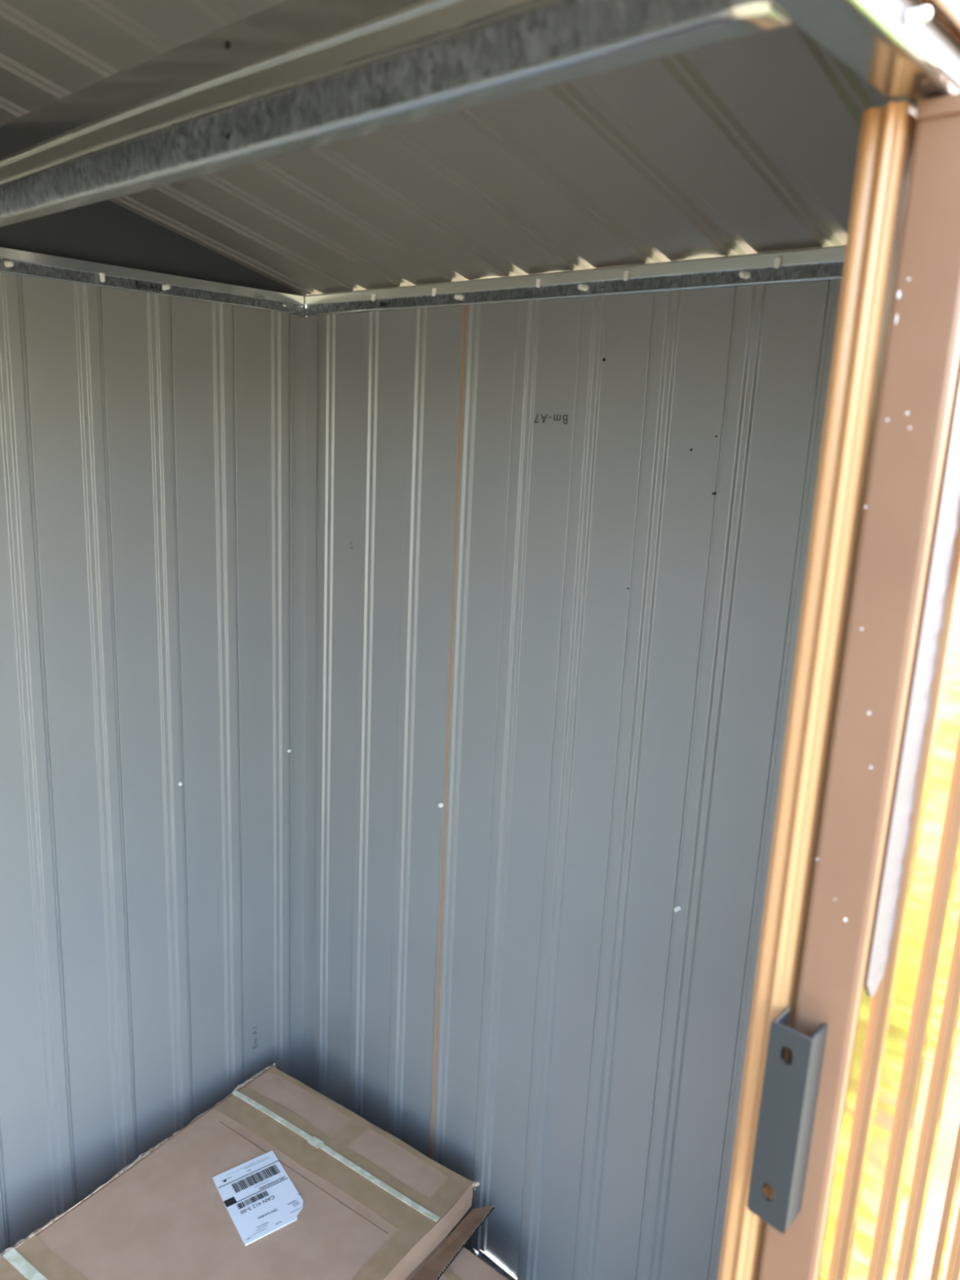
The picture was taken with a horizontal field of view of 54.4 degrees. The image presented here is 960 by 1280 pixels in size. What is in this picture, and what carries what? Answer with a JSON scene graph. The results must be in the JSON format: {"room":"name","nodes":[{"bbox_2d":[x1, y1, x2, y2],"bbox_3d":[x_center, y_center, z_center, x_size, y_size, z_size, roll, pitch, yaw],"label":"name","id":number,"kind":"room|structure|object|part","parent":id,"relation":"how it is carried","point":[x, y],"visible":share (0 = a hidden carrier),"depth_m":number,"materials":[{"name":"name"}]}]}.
{"room":"metal storage shed","nodes":[
{"label":"metal storage shed","id":0,"kind":"room"},
{"bbox_2d":[0,200,317,1253],"bbox_3d":[-1.057,0.221,1.133,0.038,1.999,2.100,14,17,41],"label":"wall","id":1,"kind":"structure","parent":0,"point":[158,452],"depth_m":1.65,"materials":[{"name":"grey metal"}]},
{"bbox_2d":[0,246,304,315],"bbox_3d":[-1.024,-0.478,0.975,0.025,0.035,2.064,14,17,41],"label":"steel rail","id":2,"kind":"object","parent":1,"relation":"attached to","point":[30,264],"depth_m":1.49,"materials":[{"name":"silver metal"}]},
{"bbox_3d":[-0.675,-0.540,1.341,0.014,0.010,0.010,12,16,35],"label":"bolt cap","id":3,"kind":"part","parent":2,"relation":"part of","materials":[{"name":"white plastic"}]},
{"bbox_3d":[-0.584,-0.560,1.442,0.009,0.014,0.010,1,13,-9],"label":"bolt cap","id":4,"kind":"part","parent":2,"relation":"part of","materials":[{"name":"white plastic"}]},
{"bbox_3d":[-0.509,-0.573,1.518,0.014,0.010,0.010,12,16,35],"label":"bolt cap","id":5,"kind":"part","parent":2,"relation":"part of","materials":[{"name":"white plastic"}]},
{"bbox_2d":[0,0,791,226],"bbox_3d":[-0.330,-0.434,0.815,1.264,0.090,0.029,14,17,41],"label":"steel beam","id":6,"kind":"structure","parent":2,"relation":"attached to","point":[287,77],"depth_m":0.60,"materials":[{"name":"silver metal"}]},
{"bbox_2d":[0,0,959,295],"bbox_3d":[-0.551,-0.511,0.523,1.380,0.289,2.170,14,17,41],"label":"ceiling","id":7,"kind":"structure","parent":0,"point":[746,144],"depth_m":1.05,"materials":[{"name":"grey paint"}]},
{"bbox_2d":[309,279,841,1279],"bbox_3d":[0.100,0.331,1.516,1.268,1.720,0.015,14,17,41],"label":"wall","id":8,"kind":"structure","parent":0,"point":[562,545],"depth_m":1.48,"materials":[{"name":"grey metal"}]},
{"bbox_2d":[305,244,845,316],"bbox_3d":[0.138,-0.501,1.312,1.252,0.037,0.025,14,17,41],"label":"steel rail","id":9,"kind":"object","parent":8,"relation":"attached to","point":[819,264],"depth_m":1.28,"materials":[{"name":"silver metal"}]},
{"bbox_3d":[-0.181,-0.584,1.592,0.009,0.013,0.009,2,13,-2],"label":"bolt cap","id":10,"kind":"part","parent":9,"relation":"part of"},
{"bbox_3d":[-0.073,-0.557,1.496,0.009,0.013,0.009,2,13,-2],"label":"bolt cap","id":11,"kind":"part","parent":9,"relation":"part of","materials":[{"name":"white plastic"}]},
{"bbox_3d":[-0.034,-0.536,1.459,0.014,0.010,0.010,-8,16,-38],"label":"bolt cap","id":12,"kind":"part","parent":9,"relation":"part of","materials":[{"name":"white plastic"}]},
{"bbox_3d":[0.085,-0.517,1.355,0.009,0.013,0.009,2,13,-2],"label":"bolt cap","id":13,"kind":"part","parent":9,"relation":"part of","materials":[{"name":"white plastic"}]},
{"bbox_3d":[0.143,-0.492,1.302,0.014,0.010,0.010,-8,16,-38],"label":"bolt cap","id":14,"kind":"part","parent":9,"relation":"part of","materials":[{"name":"white plastic"}]},
{"bbox_3d":[0.197,-0.489,1.255,0.009,0.013,0.009,2,13,-2],"label":"bolt cap","id":15,"kind":"part","parent":9,"relation":"part of","materials":[{"name":"white plastic"}]},
{"bbox_3d":[0.323,-0.447,1.141,0.014,0.010,0.010,-8,16,-38],"label":"bolt cap","id":16,"kind":"part","parent":9,"relation":"part of","materials":[{"name":"white plastic"}]},
{"bbox_3d":[0.355,-0.450,1.114,0.009,0.013,0.009,2,13,-2],"label":"bolt cap","id":17,"kind":"part","parent":9,"relation":"part of","materials":[{"name":"white plastic"}]},
{"bbox_2d":[673,906,680,911],"bbox_3d":[0.283,0.387,1.341,0.008,0.008,0.012,14,17,41],"label":"cap","id":18,"kind":"object","parent":8,"relation":"attached to","point":[677,908],"visible":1,"depth_m":1.34,"materials":[{"name":"white plastic"}]},
{"bbox_2d":[817,0,959,1279],"bbox_3d":[-0.114,0.458,0.295,0.076,1.999,2.104,14,17,41],"label":"wall","id":19,"kind":"structure","parent":0,"point":[894,1211],"depth_m":0.66,"materials":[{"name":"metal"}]},
{"bbox_2d":[717,101,916,1279],"bbox_3d":[0.196,0.530,0.717,0.026,1.698,0.045,14,17,41],"label":"post","id":20,"kind":"object","parent":19,"relation":"attached to","point":[887,132],"visible":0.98,"depth_m":0.58,"materials":[{"name":"brown metal"}]},
{"bbox_2d":[746,93,959,1279],"bbox_3d":[0.216,0.538,0.688,0.043,1.697,0.072,14,17,41],"label":"stile","id":21,"kind":"object","parent":19,"relation":"attached to","point":[922,353],"depth_m":0.56,"materials":[{"name":"brown paint"}]},
{"bbox_3d":[0.196,0.317,0.634,0.002,0.141,0.024,14,17,41],"label":"leg","id":22,"kind":"part","parent":21,"relation":"part of","materials":[{"name":"grey metal"}]},
{"bbox_3d":[0.205,0.322,0.626,0.028,0.148,0.025,14,17,41],"label":"latch bracket","id":23,"kind":"part","parent":21,"relation":"part of","materials":[{"name":"grey metal"}]},
{"bbox_3d":[0.215,0.323,0.617,0.003,0.145,0.024,14,17,41],"label":"leg","id":24,"kind":"part","parent":21,"relation":"part of","materials":[{"name":"grey metal"}]},
{"bbox_2d":[764,0,959,107],"bbox_3d":[-0.277,-0.199,-0.050,0.035,0.020,1.550,14,17,41],"label":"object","id":25,"kind":"structure","parent":19,"relation":"attached to","point":[913,64],"depth_m":0.44,"materials":[{"name":"metal"}]},
{"bbox_2d":[906,5,931,26],"bbox_3d":[0.202,-0.287,0.429,0.010,0.007,0.007,14,17,41],"label":"cap","id":26,"kind":"object","parent":19,"relation":"attached to","point":[920,15],"visible":1,"depth_m":0.43,"materials":[{"name":"white plastic"}]},
{"bbox_3d":[-0.649,1.321,0.953,1.270,0.016,2.098,14,17,41],"label":"floor","id":27,"kind":"structure","parent":0,"visible":0},
{"bbox_2d":[404,1204,508,1279],"bbox_3d":[-0.361,1.105,1.549,0.670,0.161,0.708,13,16,37],"label":"carton","id":28,"kind":"object","parent":27,"relation":"on","point":[450,1260],"visible":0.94,"depth_m":1.57,"materials":[{"name":"brown cardboard"}]},
{"bbox_2d":[0,1062,479,1279],"bbox_3d":[-0.392,0.997,1.572,0.530,0.057,0.613,11,15,33],"label":"carton","id":29,"kind":"object","parent":28,"relation":"on","point":[277,1180],"visible":1,"depth_m":1.60,"materials":[{"name":"brown cardboard"}]},
{"bbox_2d":[448,1226,516,1279],"bbox_3d":[0.047,1.167,1.689,1.264,0.016,0.051,14,17,41],"label":"track","id":30,"kind":"object","parent":27,"relation":"on","point":[478,1253],"visible":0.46,"depth_m":1.74,"materials":[{"name":"metal"}]},
{"label":"outside","id":31,"kind":"structure","parent":0,"visible":0},
{"bbox_2d":[480,1249,517,1279],"bbox_3d":[1.002,1.265,2.231,26.000,0.265,26.000,14,17,41],"label":"ground","id":32,"kind":"structure","parent":31,"point":[486,1253],"depth_m":1.78,"materials":[{"name":"white"}]}
]}

